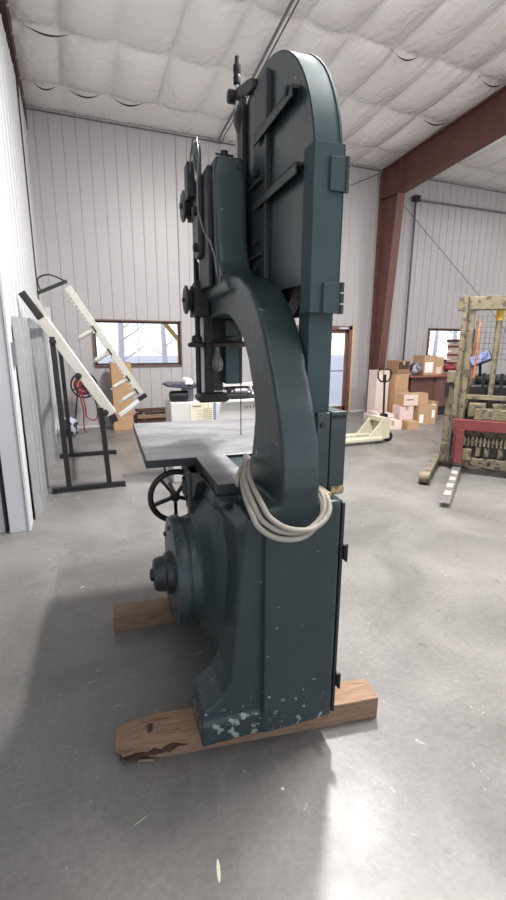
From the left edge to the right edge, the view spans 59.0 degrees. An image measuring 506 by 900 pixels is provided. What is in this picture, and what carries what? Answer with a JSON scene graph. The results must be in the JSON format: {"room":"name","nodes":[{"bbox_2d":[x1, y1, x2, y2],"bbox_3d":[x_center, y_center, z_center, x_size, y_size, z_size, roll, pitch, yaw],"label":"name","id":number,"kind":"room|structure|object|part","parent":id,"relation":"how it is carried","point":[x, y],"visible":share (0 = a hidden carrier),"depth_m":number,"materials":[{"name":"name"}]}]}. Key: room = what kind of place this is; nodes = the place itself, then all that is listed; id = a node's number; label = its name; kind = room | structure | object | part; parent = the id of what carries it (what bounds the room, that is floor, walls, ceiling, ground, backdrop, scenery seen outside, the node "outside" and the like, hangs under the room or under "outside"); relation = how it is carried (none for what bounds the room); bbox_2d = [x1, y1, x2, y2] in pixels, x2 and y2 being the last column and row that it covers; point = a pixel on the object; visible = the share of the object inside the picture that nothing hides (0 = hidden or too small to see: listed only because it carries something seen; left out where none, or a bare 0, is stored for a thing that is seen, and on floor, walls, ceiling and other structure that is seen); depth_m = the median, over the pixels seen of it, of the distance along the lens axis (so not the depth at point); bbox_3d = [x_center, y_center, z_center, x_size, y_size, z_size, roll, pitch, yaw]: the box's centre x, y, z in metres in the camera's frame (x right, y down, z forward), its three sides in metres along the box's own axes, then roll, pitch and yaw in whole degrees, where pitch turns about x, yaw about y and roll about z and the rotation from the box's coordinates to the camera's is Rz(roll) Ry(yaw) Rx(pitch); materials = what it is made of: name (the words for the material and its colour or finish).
{"room":"warehouse","nodes":[
{"label":"warehouse","id":0,"kind":"room"},
{"bbox_2d":[0,494,4,532],"bbox_3d":[-4.703,-1.637,2.484,5.340,5.300,0.110,-5,14,-21],"label":"wall","id":1,"kind":"structure","parent":0,"point":[2,525],"depth_m":3.98,"materials":[{"name":"white metal"}]},
{"bbox_2d":[0,14,55,532],"bbox_3d":[-3.010,-2.431,5.800,0.260,5.338,5.260,-5,14,-21],"label":"wall","id":2,"kind":"structure","parent":0,"point":[15,230],"depth_m":4.65,"materials":[{"name":"white metal"}]},
{"bbox_2d":[0,458,8,532],"bbox_3d":[-2.212,-1.851,3.444,0.015,5.300,0.138,-5,14,-21],"label":"trim","id":3,"kind":"structure","parent":2,"relation":"attached to","point":[2,490],"depth_m":3.96,"materials":[{"name":"black"}]},
{"bbox_2d":[11,342,18,365],"bbox_3d":[-2.030,-0.817,3.809,0.034,0.200,0.100,-5,14,-21],"label":"outlet box","id":4,"kind":"object","parent":2,"relation":"attached to","point":[13,344],"visible":1,"depth_m":3.77,"materials":[{"name":"grey metal"}]},
{"bbox_2d":[0,235,32,530],"bbox_3d":[-2.050,-1.802,3.563,0.022,5.150,0.265,-5,14,-21],"label":"trim","id":5,"kind":"structure","parent":2,"relation":"attached to","point":[3,289],"depth_m":3.81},
{"bbox_2d":[0,0,38,299],"bbox_3d":[-1.373,-2.130,1.945,0.130,6.538,13.479,-5,14,-21],"label":"frame","id":6,"kind":"object","parent":2,"relation":"attached to","point":[4,8],"visible":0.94,"depth_m":6.19,"materials":[{"name":"metal"}]},
{"bbox_2d":[55,423,57,441],"bbox_3d":[-3.588,-0.316,8.142,0.025,0.140,1.410,-5,14,-21],"label":"baseboard","id":7,"kind":"structure","parent":2,"relation":"attached to","point":[56,425],"depth_m":8.15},
{"bbox_2d":[0,411,505,899],"bbox_3d":[3.957,0.907,3.857,22.000,0.200,15.630,-5,14,-21],"label":"floor","id":8,"kind":"structure","parent":0,"point":[407,801],"depth_m":2.02,"materials":[{"name":"concrete"}]},
{"bbox_2d":[11,316,56,517],"bbox_3d":[-2.607,-0.602,5.500,0.068,1.920,3.094,-5,14,-20],"label":"corrugated panel","id":9,"kind":"object","parent":8,"relation":"on","point":[29,337],"visible":0.96,"depth_m":4.69,"materials":[{"name":"grey metal"}]},
{"bbox_2d":[64,417,78,436],"bbox_3d":[-3.289,-0.405,8.022,0.293,0.376,0.254,-5,14,-21],"label":"plastic bag","id":10,"kind":"object","parent":8,"relation":"on","point":[74,424],"visible":0.5,"depth_m":7.96,"materials":[{"name":"white plastic"}]},
{"bbox_2d":[18,274,146,493],"bbox_3d":[-2.115,-0.869,5.718,1.231,2.344,1.795,-5,14,-21],"label":"table","id":11,"kind":"object","parent":8,"relation":"on","point":[56,340],"visible":1,"depth_m":4.94,"materials":[{"name":"beige metal"}]},
{"bbox_3d":[-2.106,-1.139,4.697,0.072,0.072,0.060,-5,14,-21],"label":"clamp knob","id":12,"kind":"part","parent":11,"relation":"part of","materials":[{"name":"black plastic"}]},
{"bbox_3d":[-2.109,-0.388,4.908,0.088,1.661,0.055,-5,14,-21],"label":"post","id":13,"kind":"part","parent":11,"relation":"part of","materials":[{"name":"black metal"}]},
{"bbox_3d":[-2.707,-0.708,6.468,0.082,1.561,0.055,-5,14,-21],"label":"post","id":14,"kind":"part","parent":11,"relation":"part of","materials":[{"name":"black metal"}]},
{"bbox_3d":[-1.906,-0.885,4.873,0.721,1.087,0.050,-5,14,-21],"label":"bed rail","id":15,"kind":"part","parent":11,"relation":"part of","materials":[{"name":"beige metal"}]},
{"bbox_3d":[-1.901,-0.805,4.861,0.072,0.072,0.060,-5,14,-21],"label":"clamp knob","id":16,"kind":"part","parent":11,"relation":"part of","materials":[{"name":"black plastic"}]},
{"bbox_3d":[-1.619,-1.175,4.923,0.747,1.173,0.050,-5,14,-21],"label":"jaw rail","id":17,"kind":"part","parent":11,"relation":"part of","materials":[{"name":"beige metal"}]},
{"bbox_3d":[-1.706,-0.049,5.155,0.091,0.892,0.055,-5,14,-21],"label":"post","id":18,"kind":"part","parent":11,"relation":"part of","materials":[{"name":"black metal"}]},
{"bbox_3d":[-1.667,-0.422,5.049,0.072,0.072,0.060,-5,14,-21],"label":"clamp knob","id":19,"kind":"part","parent":11,"relation":"part of","materials":[{"name":"black plastic"}]},
{"bbox_2d":[112,414,133,430],"bbox_3d":[-2.586,-0.568,8.877,0.380,0.301,0.342,-5,14,-21],"label":"cardboard box","id":20,"kind":"object","parent":8,"relation":"on","point":[126,422],"visible":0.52,"depth_m":8.73,"materials":[{"name":"brown cardboard"}]},
{"bbox_2d":[109,362,133,414],"bbox_3d":[-2.568,-1.208,8.732,0.370,1.008,0.302,-5,14,-21],"label":"cardboard box","id":21,"kind":"object","parent":20,"relation":"on","point":[117,394],"visible":0.54,"depth_m":8.60,"materials":[{"name":"brown cardboard"}]},
{"bbox_2d":[113,597,174,631],"bbox_3d":[-0.265,0.968,2.840,1.188,0.108,0.127,-4,14,-17],"label":"timber","id":22,"kind":"object","parent":8,"relation":"on","point":[151,612],"visible":0.29,"depth_m":2.67,"materials":[{"name":"brown wood"}]},
{"bbox_2d":[135,407,165,422],"bbox_3d":[-1.773,-0.686,9.267,1.250,0.360,0.350,-5,14,-21],"label":"stack","id":23,"kind":"object","parent":8,"relation":"on","point":[147,415],"visible":0.36,"depth_m":9.05,"materials":[{"name":"brown wood"}]},
{"bbox_2d":[162,377,199,482],"bbox_3d":[-0.878,-0.259,5.518,0.380,1.260,0.370,-5,14,-21],"label":"planer","id":24,"kind":"object","parent":8,"relation":"on","point":[177,407],"visible":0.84,"depth_m":5.30,"materials":[{"name":"white metal"}]},
{"bbox_3d":[-0.886,-0.646,5.329,0.210,0.124,0.124,-5,14,-21],"label":"motor","id":25,"kind":"part","parent":24,"relation":"part of","materials":[{"name":"black metal"}]},
{"bbox_2d":[190,402,215,420],"bbox_3d":[-0.559,-0.024,5.051,0.295,1.020,0.053,-5,14,-21],"label":"sign","id":26,"kind":"object","parent":24,"relation":"attached to","point":[198,411],"visible":0.73,"depth_m":4.93,"materials":[{"name":"beige paper"}]},
{"bbox_3d":[-0.428,-0.420,4.992,0.030,0.220,0.015,-5,14,-21],"label":"plate","id":27,"kind":"part","parent":26,"relation":"part of","materials":[{"name":"blue plastic"}]},
{"bbox_2d":[217,859,220,882],"bbox_3d":[-0.111,1.354,1.440,0.019,0.001,0.068,-5,14,-21],"label":"chip","id":28,"kind":"object","parent":8,"relation":"on","point":[218,864],"depth_m":1.44,"materials":[{"name":"beige wood"}]},
{"bbox_2d":[200,382,254,419],"bbox_3d":[-0.148,-0.269,5.728,0.970,1.190,0.730,-5,14,-21],"label":"machine","id":29,"kind":"object","parent":8,"relation":"on","point":[230,409],"visible":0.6,"depth_m":5.35,"materials":[{"name":"white metal"}]},
{"bbox_3d":[-0.148,-0.709,5.396,0.160,0.070,0.070,-5,14,-21],"label":"motor","id":30,"kind":"part","parent":29,"relation":"part of","materials":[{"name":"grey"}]},
{"bbox_2d":[115,678,377,761],"bbox_3d":[-0.006,1.178,1.956,1.145,0.108,0.135,-3,14,-12],"label":"timber","id":31,"kind":"object","parent":8,"relation":"on","point":[175,732],"visible":0.7,"depth_m":1.88,"materials":[{"name":"brown wood"}]},
{"bbox_2d":[133,50,350,746],"bbox_3d":[-0.152,-0.449,2.346,0.922,2.875,1.859,-4,14,-17],"label":"saw","id":32,"kind":"object","parent":31,"relation":"on","point":[266,220],"visible":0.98,"depth_m":1.78,"materials":[{"name":"green paint"}]},
{"bbox_3d":[-0.319,-0.788,2.525,0.022,0.930,0.022,-4,14,-17],"label":"guide rod","id":33,"kind":"part","parent":32,"relation":"part of","materials":[{"name":"black metal"}]},
{"bbox_3d":[-0.319,-0.688,2.603,0.026,0.760,0.026,-4,14,-17],"label":"guide rod","id":34,"kind":"part","parent":32,"relation":"part of","materials":[{"name":"black metal"}]},
{"bbox_3d":[-0.296,-0.687,2.600,0.024,0.720,0.024,-4,14,-17],"label":"guide rod","id":35,"kind":"part","parent":32,"relation":"part of","materials":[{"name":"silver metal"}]},
{"bbox_3d":[-0.207,-0.525,2.592,0.070,0.150,0.070,-4,14,-17],"label":"guard knob","id":36,"kind":"part","parent":32,"relation":"part of","materials":[{"name":"grey plastic"}]},
{"bbox_3d":[-0.232,-0.569,2.676,0.098,0.425,0.020,-4,14,-17],"label":"guard plate","id":37,"kind":"part","parent":32,"relation":"part of","materials":[{"name":"paint"}]},
{"bbox_3d":[-0.073,-0.635,2.668,0.006,1.130,0.002,-4,14,-17],"label":"blade","id":38,"kind":"part","parent":32,"relation":"part of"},
{"bbox_3d":[-0.132,-0.154,2.173,0.553,2.380,1.393,-4,14,-17],"label":"frame","id":39,"kind":"part","parent":32,"relation":"part of","materials":[{"name":"green paint"}]},
{"bbox_2d":[248,252,262,260],"bbox_3d":[0.012,-0.885,2.050,0.020,0.012,0.160,-4,14,-17],"label":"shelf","id":40,"kind":"object","parent":32,"relation":"attached to","point":[258,256],"depth_m":2.03,"materials":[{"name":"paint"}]},
{"bbox_2d":[249,176,263,191],"bbox_3d":[0.014,-1.177,1.981,0.020,0.012,0.160,-4,14,-17],"label":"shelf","id":41,"kind":"object","parent":32,"relation":"attached to","point":[259,182],"depth_m":1.97,"materials":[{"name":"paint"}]},
{"bbox_2d":[234,453,331,542],"bbox_3d":[0.088,0.166,1.752,0.324,0.226,0.470,-4,14,-17],"label":"power cord","id":42,"kind":"object","parent":32,"relation":"attached to","point":[243,476],"visible":0.94,"depth_m":1.57,"materials":[{"name":"white rubber"}]},
{"bbox_2d":[235,50,350,317],"bbox_3d":[0.075,-1.122,2.022,0.214,1.038,1.185,-5,14,-21],"label":"hood","id":43,"kind":"object","parent":32,"relation":"attached to","point":[292,171],"depth_m":1.67,"materials":[{"name":"paint"}]},
{"bbox_3d":[0.238,-0.353,1.740,0.098,0.410,0.097,-4,14,-17],"label":"blade guard post","id":44,"kind":"part","parent":32,"relation":"part of","materials":[{"name":"teal metal"}]},
{"bbox_3d":[0.306,-0.006,1.866,0.068,0.338,0.198,-4,14,-17],"label":"guard box door","id":45,"kind":"part","parent":32,"relation":"part of","materials":[{"name":"green paint"}]},
{"bbox_3d":[0.176,0.538,2.306,0.014,0.945,1.092,-4,14,-17],"label":"door","id":46,"kind":"part","parent":32,"relation":"part of","materials":[{"name":"paint"}]},
{"bbox_2d":[345,369,392,443],"bbox_3d":[1.712,-0.735,7.596,1.535,1.258,0.500,-5,14,-21],"label":"jack","id":47,"kind":"object","parent":8,"relation":"on","point":[376,427],"visible":0.85,"depth_m":7.73,"materials":[{"name":"beige paint"}]},
{"bbox_2d":[366,370,389,412],"bbox_3d":[2.856,-1.271,10.232,0.340,1.101,0.302,-5,14,-21],"label":"cardboard box","id":48,"kind":"object","parent":8,"relation":"on","point":[375,387],"visible":0.59,"depth_m":10.10,"materials":[{"name":"cardboard"}]},
{"bbox_2d":[363,413,401,429],"bbox_3d":[2.736,-0.628,9.527,0.380,0.171,1.202,-1,13,-6],"label":"cardboard box","id":49,"kind":"object","parent":8,"relation":"on","point":[395,424],"visible":0.48,"depth_m":8.97,"materials":[{"name":"pink cardboard"}]},
{"bbox_2d":[368,410,393,416],"bbox_3d":[2.757,-0.786,9.643,0.350,0.066,0.602,-1,13,-6],"label":"cardboard box","id":50,"kind":"object","parent":49,"relation":"on","point":[376,412],"visible":0.59,"depth_m":9.58,"materials":[{"name":"pink cardboard"}]},
{"bbox_2d":[387,389,408,412],"bbox_3d":[3.307,-1.077,10.375,0.370,0.661,0.384,-5,14,-21],"label":"cardboard box","id":51,"kind":"object","parent":8,"relation":"on","point":[391,401],"visible":0.26,"depth_m":10.20,"materials":[{"name":"brown cardboard"}]},
{"bbox_2d":[388,374,408,389],"bbox_3d":[3.303,-1.575,10.261,0.360,0.358,0.352,-5,14,-21],"label":"cardboard box","id":52,"kind":"object","parent":51,"relation":"on","point":[397,381],"visible":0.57,"depth_m":10.11,"materials":[{"name":"brown cardboard"}]},
{"bbox_2d":[386,360,409,373],"bbox_3d":[3.309,-1.894,10.188,0.370,0.285,0.352,-6,15,-26],"label":"cardboard box","id":53,"kind":"object","parent":52,"relation":"on","point":[396,366],"visible":0.92,"depth_m":10.05,"materials":[{"name":"brown cardboard"}]},
{"bbox_2d":[392,404,413,420],"bbox_3d":[3.217,-0.764,9.616,0.320,0.401,0.302,-3,14,-14],"label":"parcel","id":54,"kind":"object","parent":8,"relation":"on","point":[401,413],"visible":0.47,"depth_m":9.47,"materials":[{"name":"pink cardboard"}]},
{"bbox_2d":[396,392,427,405],"bbox_3d":[3.401,-1.093,9.566,0.600,0.257,0.287,-4,14,-16],"label":"cardboard box","id":55,"kind":"object","parent":54,"relation":"on","point":[404,398],"visible":1,"depth_m":9.45,"materials":[{"name":"brown cardboard"}]},
{"bbox_2d":[402,202,416,359],"bbox_3d":[3.860,-3.481,11.194,0.046,4.930,0.048,-5,14,-21],"label":"downpipe","id":56,"kind":"object","parent":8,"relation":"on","point":[415,206],"visible":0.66,"depth_m":11.01,"materials":[{"name":"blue metal"}]},
{"bbox_2d":[402,419,418,429],"bbox_3d":[3.180,-0.513,9.051,0.240,0.171,0.242,-2,14,-12],"label":"cardboard box","id":57,"kind":"object","parent":8,"relation":"on","point":[411,424],"visible":0.94,"depth_m":8.95,"materials":[{"name":"brown cardboard"}]},
{"bbox_2d":[413,404,436,424],"bbox_3d":[3.659,-0.780,9.693,0.440,0.401,0.364,-4,14,-16],"label":"cardboard box","id":58,"kind":"object","parent":8,"relation":"on","point":[425,414],"visible":0.65,"depth_m":9.53,"materials":[{"name":"brown cardboard"}]},
{"bbox_2d":[408,373,446,414],"bbox_3d":[4.164,-1.332,10.812,1.500,0.965,0.600,-5,14,-21],"label":"desk","id":59,"kind":"object","parent":8,"relation":"on","point":[434,385],"visible":0.4,"depth_m":10.62,"materials":[{"name":"brown laminate"}]},
{"bbox_3d":[3.577,-1.268,10.607,0.050,0.930,0.500,-5,14,-21],"label":"panel","id":60,"kind":"part","parent":59,"relation":"part of","materials":[{"name":"brown laminate"}]},
{"bbox_2d":[410,362,422,373],"bbox_3d":[3.719,-1.884,10.258,0.291,0.263,0.209,-5,14,-21],"label":"clear bag","id":61,"kind":"object","parent":59,"relation":"on","point":[414,367],"visible":0.97,"depth_m":10.20,"materials":[{"name":"plastic"}]},
{"bbox_3d":[3.965,-1.309,10.570,0.650,0.830,0.040,-5,14,-21],"label":"panel","id":62,"kind":"part","parent":59,"relation":"part of","materials":[{"name":"brown laminate"}]},
{"bbox_2d":[412,355,436,374],"bbox_3d":[4.085,-2.023,10.642,0.400,0.454,0.354,-6,15,-25],"label":"cardboard box","id":63,"kind":"object","parent":59,"relation":"on","point":[429,362],"visible":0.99,"depth_m":10.49,"materials":[{"name":"brown cardboard"}]},
{"bbox_2d":[435,357,443,374],"bbox_3d":[4.405,-2.046,10.835,0.280,0.414,0.274,-3,14,-15],"label":"cardboard box","id":64,"kind":"object","parent":59,"relation":"on","point":[440,360],"visible":0.41,"depth_m":10.72,"materials":[{"name":"brown cardboard"}]},
{"bbox_2d":[443,364,456,371],"bbox_3d":[4.882,-2.035,11.077,0.449,0.199,0.260,-5,14,-21],"label":"net","id":65,"kind":"object","parent":59,"relation":"on","point":[448,367],"visible":0.68,"depth_m":10.97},
{"bbox_2d":[427,400,438,420],"bbox_3d":[3.963,-0.896,10.101,0.280,0.441,0.284,-4,14,-16],"label":"cardboard box","id":66,"kind":"object","parent":8,"relation":"on","point":[432,402],"visible":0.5,"depth_m":9.96,"materials":[{"name":"brown cardboard"}]},
{"bbox_2d":[366,85,505,411],"bbox_3d":[5.450,-2.689,4.579,0.200,6.484,13.371,-5,14,-21],"label":"frame","id":67,"kind":"object","parent":8,"relation":"on","point":[483,124],"visible":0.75,"depth_m":9.50,"materials":[{"name":"red metal"}]},
{"bbox_3d":[3.211,-5.879,9.591,0.200,0.670,0.024,-5,14,-21],"label":"knee plate","id":68,"kind":"part","parent":67,"relation":"part of","materials":[{"name":"red metal"}]},
{"bbox_2d":[445,339,476,399],"bbox_3d":[5.317,-1.938,11.586,1.000,1.800,0.600,-5,14,-21],"label":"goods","id":69,"kind":"object","parent":8,"relation":"on","point":[453,344],"visible":0.17,"depth_m":11.38,"materials":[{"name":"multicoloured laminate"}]},
{"bbox_2d":[418,295,505,503],"bbox_3d":[3.138,-0.776,5.620,1.550,2.260,3.270,7,15,28],"label":"forklift","id":70,"kind":"object","parent":8,"relation":"on","point":[474,427],"visible":1,"depth_m":5.79,"materials":[{"name":"beige paint"}]},
{"bbox_3d":[2.426,0.192,6.050,0.110,0.090,1.300,7,15,28],"label":"straddle leg","id":71,"kind":"part","parent":70,"relation":"part of","materials":[{"name":"beige paint"}]},
{"bbox_3d":[2.627,-0.820,6.052,0.050,0.180,0.040,7,15,28],"label":"lever","id":72,"kind":"part","parent":70,"relation":"part of","materials":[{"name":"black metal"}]},
{"bbox_3d":[2.703,-0.531,6.182,0.090,0.960,0.100,7,15,28],"label":"frame","id":73,"kind":"part","parent":70,"relation":"part of","materials":[{"name":"beige paint"}]},
{"bbox_3d":[3.494,-1.546,7.058,0.040,1.100,0.040,7,15,28],"label":"overhead post","id":74,"kind":"part","parent":70,"relation":"part of","materials":[{"name":"orange metal"}]},
{"bbox_3d":[3.130,-1.392,6.246,0.025,0.770,0.040,7,15,28],"label":"guard post","id":75,"kind":"part","parent":70,"relation":"part of","materials":[{"name":"orange metal"}]},
{"bbox_3d":[3.317,-1.185,6.529,0.040,0.253,0.119,12,18,41],"label":"display arm","id":76,"kind":"part","parent":70,"relation":"part of"},
{"bbox_3d":[3.099,-0.087,5.703,0.770,0.120,0.060,7,15,28],"label":"load chain","id":77,"kind":"part","parent":70,"relation":"part of","materials":[{"name":"beige paint"}]},
{"bbox_3d":[3.128,-0.073,5.772,0.920,0.380,0.060,7,15,28],"label":"carriage plate","id":78,"kind":"part","parent":70,"relation":"part of","materials":[{"name":"metal"}]},
{"bbox_2d":[474,374,505,384],"bbox_3d":[3.679,-1.042,6.582,0.720,0.100,0.800,7,15,28],"label":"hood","id":79,"kind":"object","parent":70,"relation":"attached to","point":[478,379],"depth_m":6.37,"materials":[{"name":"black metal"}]},
{"bbox_2d":[7,0,505,190],"bbox_3d":[4.753,-5.369,3.726,13.600,1.084,13.520,-5,14,-21],"label":"ceiling","id":80,"kind":"structure","parent":0,"point":[174,59],"depth_m":6.45,"materials":[{"name":"white fabric"}]},
{"bbox_2d":[17,20,70,36],"bbox_3d":[-2.706,-5.480,5.857,0.680,0.105,0.012,-5,14,-21],"label":"trim","id":81,"kind":"structure","parent":80,"relation":"attached to","point":[48,35],"depth_m":5.87,"materials":[{"name":"black"}]},
{"bbox_2d":[70,90,98,97],"bbox_3d":[-2.705,-5.693,7.158,0.540,0.105,0.012,-5,14,-21],"label":"trim","id":82,"kind":"structure","parent":80,"relation":"attached to","point":[70,90],"depth_m":7.16,"materials":[{"name":"black"}]},
{"bbox_2d":[113,98,139,106],"bbox_3d":[-2.079,-5.748,7.403,0.550,0.105,0.012,-5,14,-21],"label":"trim","id":83,"kind":"structure","parent":80,"relation":"attached to","point":[113,98],"depth_m":7.41,"materials":[{"name":"black metal"}]},
{"bbox_2d":[217,0,294,142],"bbox_3d":[-0.009,-5.591,6.666,0.071,0.178,4.465,-4,14,-18],"label":"conduit","id":84,"kind":"object","parent":80,"relation":"attached to","point":[291,1],"visible":0.82,"depth_m":6.05,"materials":[{"name":"grey metal"}]},
{"bbox_2d":[221,0,299,142],"bbox_3d":[0.056,-5.597,6.692,0.051,0.160,4.463,-4,14,-18],"label":"cable","id":85,"kind":"object","parent":80,"relation":"attached to","point":[298,0],"visible":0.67,"depth_m":5.88,"materials":[{"name":"grey plastic"}]},
{"bbox_2d":[391,49,415,60],"bbox_3d":[2.195,-5.695,6.474,0.500,0.105,0.012,-5,14,-21],"label":"trim","id":86,"kind":"structure","parent":80,"relation":"attached to","point":[391,49],"depth_m":6.49,"materials":[{"name":"black metal"}]},
{"bbox_2d":[26,105,505,425],"bbox_3d":[3.728,-3.826,11.150,16.360,5.660,0.013,-5,14,-21],"label":"wall","id":87,"kind":"structure","parent":0,"point":[110,225],"depth_m":8.90,"materials":[{"name":"white metal"}]},
{"bbox_2d":[45,307,59,429],"bbox_3d":[-3.809,-1.518,8.529,0.090,2.300,0.070,-5,14,-21],"label":"trim","id":88,"kind":"structure","parent":87,"relation":"attached to","point":[47,309],"depth_m":8.53,"materials":[{"name":"metal"}]},
{"bbox_2d":[70,373,97,432],"bbox_3d":[-3.107,-0.879,8.365,0.578,1.144,0.203,-5,14,-21],"label":"hose reel","id":89,"kind":"object","parent":87,"relation":"attached to","point":[82,387],"visible":0.56,"depth_m":8.27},
{"bbox_3d":[-3.325,-0.710,8.381,0.158,0.804,0.033,-4,14,-17],"label":"stand leg","id":90,"kind":"part","parent":89,"relation":"part of","materials":[{"name":"black metal"}]},
{"bbox_2d":[92,319,181,366],"bbox_3d":[-2.319,-2.162,9.067,1.748,0.910,0.110,-5,14,-21],"label":"window","id":91,"kind":"structure","parent":87,"relation":"in","point":[178,323],"depth_m":9.09,"materials":[{"name":"black wood"}]},
{"bbox_2d":[78,409,365,427],"bbox_3d":[3.750,-1.094,11.786,16.300,0.050,0.012,-5,14,-21],"label":"baseboard","id":92,"kind":"structure","parent":87,"relation":"attached to","point":[361,410],"depth_m":9.14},
{"bbox_2d":[26,108,505,192],"bbox_3d":[3.747,-6.438,10.519,16.360,0.015,0.016,-5,14,-21],"label":"trim","id":93,"kind":"structure","parent":87,"relation":"attached to","point":[26,108],"depth_m":8.40,"materials":[{"name":"grey metal"}]},
{"bbox_2d":[297,325,354,412],"bbox_3d":[1.582,-1.913,10.729,1.800,2.110,0.200,-5,14,-21],"label":"door","id":94,"kind":"structure","parent":87,"relation":"in","point":[348,330],"depth_m":10.94,"materials":[{"name":"brown wood"}]},
{"bbox_3d":[2.407,-1.977,11.015,0.050,2.110,0.070,-5,14,-21],"label":"casing","id":95,"kind":"part","parent":94,"relation":"part of","materials":[{"name":"brown wood"}]},
{"bbox_2d":[426,328,474,361],"bbox_3d":[5.366,-2.829,12.075,1.710,0.870,0.110,-5,14,-21],"label":"window","id":96,"kind":"structure","parent":87,"relation":"in","point":[429,329],"depth_m":11.78,"materials":[{"name":"black"}]},
{"bbox_2d":[404,206,505,330],"bbox_3d":[5.605,-4.310,11.627,5.466,3.854,0.117,-5,14,-23],"label":"cable","id":97,"kind":"object","parent":87,"relation":"attached to","point":[404,206],"visible":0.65,"depth_m":11.11,"materials":[{"name":"grey plastic"}]},
{"bbox_2d":[421,199,505,213],"bbox_3d":[7.596,-6.303,12.084,7.900,0.078,0.050,-5,14,-21],"label":"conduit","id":98,"kind":"object","parent":87,"relation":"attached to","point":[422,200],"visible":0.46,"depth_m":11.13,"materials":[{"name":"grey metal"}]},
{"bbox_2d":[412,195,420,201],"bbox_3d":[3.880,-5.958,10.590,0.160,0.130,0.140,-5,14,-21],"label":"junction box","id":99,"kind":"object","parent":98,"relation":"attached to","point":[416,198],"visible":1,"depth_m":10.55,"materials":[{"name":"black metal"}]},
{"label":"outside","id":100,"kind":"structure","parent":0,"visible":0},
{"bbox_2d":[98,355,343,405],"bbox_3d":[-7.877,-7.362,39.140,75.000,0.270,60.290,-5,14,-21],"label":"ground","id":101,"kind":"structure","parent":100,"point":[336,378],"depth_m":40.51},
{"bbox_2d":[114,323,151,361],"bbox_3d":[-5.449,-6.034,18.334,2.203,6.780,2.208,4,14,16],"label":"bare tree","id":102,"kind":"object","parent":101,"relation":"on","point":[121,351],"visible":0.3,"depth_m":18.79,"materials":[{"name":"white plant"}]},
{"bbox_2d":[140,324,174,362],"bbox_3d":[-4.308,-6.468,21.157,2.725,6.334,1.711,1,13,3],"label":"bare tree","id":103,"kind":"object","parent":101,"relation":"on","point":[164,345],"visible":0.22,"depth_m":21.66,"materials":[{"name":"white plant"}]},
{"bbox_2d":[163,324,177,359],"bbox_3d":[-1.779,-1.847,10.123,0.611,2.226,0.100,-5,14,-21],"label":"brace","id":104,"kind":"object","parent":101,"relation":"on","point":[166,326],"visible":0.21,"depth_m":9.90,"materials":[{"name":"paint"}]},
{"bbox_2d":[429,331,442,354],"bbox_3d":[9.379,-6.921,23.739,2.018,6.167,2.073,9,16,34],"label":"bare tree","id":105,"kind":"object","parent":101,"relation":"on","point":[431,331],"visible":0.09,"depth_m":24.14,"materials":[{"name":"white plant"}]},
{"bbox_2d":[432,331,450,354],"bbox_3d":[12.535,-8.231,29.897,2.613,5.922,1.812,-1,13,-7],"label":"bare tree","id":106,"kind":"object","parent":101,"relation":"on","point":[436,342],"visible":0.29,"depth_m":30.50,"materials":[{"name":"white plant"}]},
{"bbox_2d":[433,331,457,345],"bbox_3d":[11.951,-7.744,26.220,2.498,6.647,1.792,-5,14,-21],"label":"bare tree","id":107,"kind":"object","parent":101,"relation":"on","point":[455,333],"visible":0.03,"depth_m":26.30,"materials":[{"name":"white plant"}]}
]}

